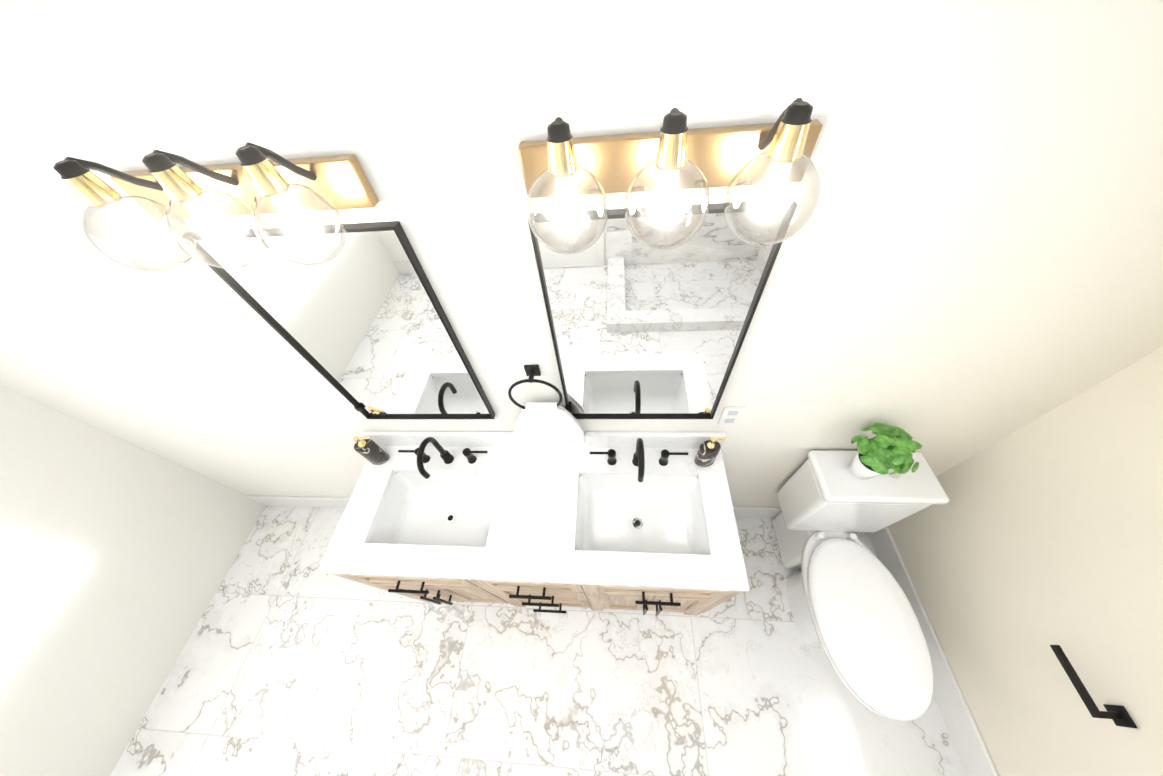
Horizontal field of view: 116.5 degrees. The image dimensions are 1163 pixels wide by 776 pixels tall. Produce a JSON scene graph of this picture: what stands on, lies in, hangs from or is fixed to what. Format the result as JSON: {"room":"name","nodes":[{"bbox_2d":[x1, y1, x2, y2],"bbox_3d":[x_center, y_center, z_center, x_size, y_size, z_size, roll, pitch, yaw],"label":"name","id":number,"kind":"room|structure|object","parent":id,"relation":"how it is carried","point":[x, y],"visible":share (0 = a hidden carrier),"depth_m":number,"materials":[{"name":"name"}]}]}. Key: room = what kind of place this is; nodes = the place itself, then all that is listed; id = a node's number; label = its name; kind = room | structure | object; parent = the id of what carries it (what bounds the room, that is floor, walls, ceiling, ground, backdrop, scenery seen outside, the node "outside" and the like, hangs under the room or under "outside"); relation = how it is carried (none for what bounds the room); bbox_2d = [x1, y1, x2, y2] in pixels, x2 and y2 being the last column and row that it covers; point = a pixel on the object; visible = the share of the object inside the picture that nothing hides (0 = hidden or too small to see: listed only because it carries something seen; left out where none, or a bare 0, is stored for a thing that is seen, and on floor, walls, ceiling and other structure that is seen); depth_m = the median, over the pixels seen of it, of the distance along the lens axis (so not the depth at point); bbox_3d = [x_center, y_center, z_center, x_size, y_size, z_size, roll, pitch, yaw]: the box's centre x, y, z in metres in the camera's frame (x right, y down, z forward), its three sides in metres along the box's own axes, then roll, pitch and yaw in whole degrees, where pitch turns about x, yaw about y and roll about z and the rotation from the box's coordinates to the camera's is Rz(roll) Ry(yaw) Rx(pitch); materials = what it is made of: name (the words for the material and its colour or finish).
{"room":"bathroom","nodes":[
{"label":"bathroom","id":0,"kind":"room"},
{"bbox_2d":[0,385,265,775],"bbox_3d":[-2.405,1.129,0.737,0.120,2.440,2.890,0,53,5],"label":"wall","id":1,"kind":"structure","parent":0,"point":[118,555],"depth_m":1.65,"materials":[{"name":"paint"}]},
{"bbox_2d":[110,506,966,775],"bbox_3d":[-0.316,1.876,1.557,4.110,0.100,2.890,0,53,5],"label":"floor","id":2,"kind":"structure","parent":0,"point":[291,660],"depth_m":1.79,"materials":[{"name":"stone"}]},
{"bbox_2d":[336,456,747,615],"bbox_3d":[-0.160,0.754,1.775,1.524,0.879,0.576,0,53,5],"label":"bathroom vanity","id":3,"kind":"object","parent":2,"relation":"on","point":[658,599],"depth_m":1.47,"materials":[{"name":"brown wood"}]},
{"bbox_2d":[318,447,749,590],"bbox_3d":[-0.196,0.465,1.425,1.532,0.030,0.537,0,53,5],"label":"countertop","id":4,"kind":"structure","parent":3,"relation":"on","point":[532,529],"depth_m":1.36,"materials":[{"name":"white stone"}]},
{"bbox_2d":[353,436,389,464],"bbox_3d":[-0.889,0.258,1.512,0.097,0.190,0.059,0,53,5],"label":"soap dispenser","id":5,"kind":"object","parent":4,"relation":"on","point":[370,451],"visible":1,"depth_m":1.49,"materials":[{"name":"black stone"}]},
{"bbox_2d":[374,475,493,538],"bbox_3d":[-0.578,0.525,1.515,0.488,0.147,0.308,0,53,5],"label":"sink","id":6,"kind":"object","parent":4,"relation":"in","point":[456,508],"depth_m":1.59,"materials":[{"name":"white ceramic"}]},
{"bbox_2d":[398,431,489,486],"bbox_3d":[-0.587,0.287,1.431,0.386,0.237,0.165,0,53,5],"label":"faucet","id":7,"kind":"object","parent":4,"relation":"on","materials":[{"name":"black metal"}]},
{"bbox_2d":[590,432,689,490],"bbox_3d":[0.219,0.281,1.354,0.385,0.237,0.165,0,53,5],"label":"faucet","id":8,"kind":"object","parent":4,"relation":"on","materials":[{"name":"black metal"}]},
{"bbox_2d":[582,479,701,546],"bbox_3d":[0.228,0.518,1.438,0.488,0.147,0.308,0,53,5],"label":"sink","id":9,"kind":"object","parent":4,"relation":"in","point":[665,512],"depth_m":1.51,"materials":[{"name":"white ceramic"}]},
{"bbox_2d":[694,437,726,466],"bbox_3d":[0.497,0.242,1.389,0.092,0.180,0.056,0,53,5],"label":"soap dispenser","id":10,"kind":"object","parent":4,"relation":"on","point":[707,453],"visible":1,"depth_m":1.36,"materials":[{"name":"black stone"}]},
{"bbox_2d":[772,450,948,720],"bbox_3d":[1.167,0.856,1.553,0.430,0.894,0.856,0,53,5],"label":"toilet","id":11,"kind":"object","parent":2,"relation":"on","point":[855,617],"visible":0.96,"depth_m":1.45,"materials":[{"name":"white ceramic"}]},
{"bbox_2d":[849,422,921,479],"bbox_3d":[1.079,0.244,1.302,0.202,0.252,0.191,0,53,5],"label":"potted plant","id":12,"kind":"object","parent":11,"relation":"on","point":[883,451],"visible":1,"depth_m":1.23,"materials":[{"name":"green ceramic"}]},
{"bbox_2d":[0,0,1162,506],"bbox_3d":[-0.349,0.005,1.378,3.870,2.440,0.120,0,53,5],"label":"wall","id":13,"kind":"structure","parent":0,"point":[968,260],"depth_m":0.71,"materials":[{"name":"paint"}]},
{"bbox_2d":[53,142,378,271],"bbox_3d":[-0.684,-0.340,0.674,0.510,0.201,0.199,0,53,5],"label":"sconce","id":14,"kind":"object","parent":13,"relation":"attached to","point":[255,183],"visible":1,"depth_m":0.67,"materials":[{"name":"gold metal"}]},
{"bbox_2d":[180,221,494,418],"bbox_3d":[-0.628,-0.119,1.110,0.524,0.775,0.025,0,53,5],"label":"mirror","id":15,"kind":"object","parent":13,"relation":"attached to","point":[360,322],"visible":0.77,"depth_m":1.01,"materials":[{"name":"black mirror"}]},
{"bbox_2d":[247,495,780,518],"bbox_3d":[-0.269,0.744,2.242,3.852,0.165,0.016,0,53,5],"label":"baseboard","id":16,"kind":"structure","parent":13,"relation":"attached to","point":[739,511],"depth_m":2.33,"materials":[{"name":"white wood"}]},
{"bbox_2d":[362,431,726,446],"bbox_3d":[-0.188,0.220,1.528,1.532,0.100,0.020,0,53,5],"label":"backsplash","id":17,"kind":"structure","parent":13,"relation":"attached to","point":[381,438],"depth_m":1.52,"materials":[{"name":"white stone"}]},
{"bbox_2d":[508,365,585,443],"bbox_3d":[-0.133,0.083,1.298,0.268,0.429,0.071,0,53,5],"label":"towel ring","id":18,"kind":"object","parent":13,"relation":"attached to","point":[551,422],"visible":1,"depth_m":1.32,"materials":[{"name":"black"}]},
{"bbox_2d":[528,199,796,418],"bbox_3d":[0.182,-0.126,1.033,0.533,0.775,0.025,0,53,5],"label":"mirror","id":19,"kind":"object","parent":13,"relation":"attached to","point":[638,330],"visible":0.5,"depth_m":0.93,"materials":[{"name":"black mirror"}]},
{"bbox_2d":[518,98,822,253],"bbox_3d":[0.141,-0.347,0.596,0.510,0.201,0.199,0,53,5],"label":"sconce","id":20,"kind":"object","parent":13,"relation":"attached to","point":[670,158],"visible":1,"depth_m":0.60,"materials":[{"name":"gold metal"}]},
{"bbox_2d":[718,407,744,424],"bbox_3d":[0.551,0.105,1.325,0.072,0.116,0.006,0,53,5],"label":"electrical outlet plate","id":21,"kind":"object","parent":13,"relation":"attached to","point":[731,415],"visible":1,"depth_m":1.32,"materials":[{"name":"white plastic"}]},
{"bbox_2d":[888,346,1162,775],"bbox_3d":[1.567,1.095,0.359,0.120,2.440,2.890,0,53,5],"label":"wall","id":22,"kind":"structure","parent":0,"point":[1023,549],"depth_m":1.19,"materials":[{"name":"beige paint"}]},
{"bbox_2d":[868,527,998,775],"bbox_3d":[1.619,1.338,1.601,0.016,0.165,1.543,0,53,5],"label":"baseboard","id":23,"kind":"structure","parent":22,"relation":"attached to","point":[971,749],"depth_m":1.59,"materials":[{"name":"white wood"}]},
{"bbox_2d":[1050,645,1136,727],"bbox_3d":[1.534,0.896,1.089,0.074,0.048,0.189,0,53,5],"label":"paper holder","id":24,"kind":"object","parent":22,"relation":"attached to","point":[1118,715],"visible":1,"depth_m":1.06,"materials":[{"name":"black metal"}]}
]}

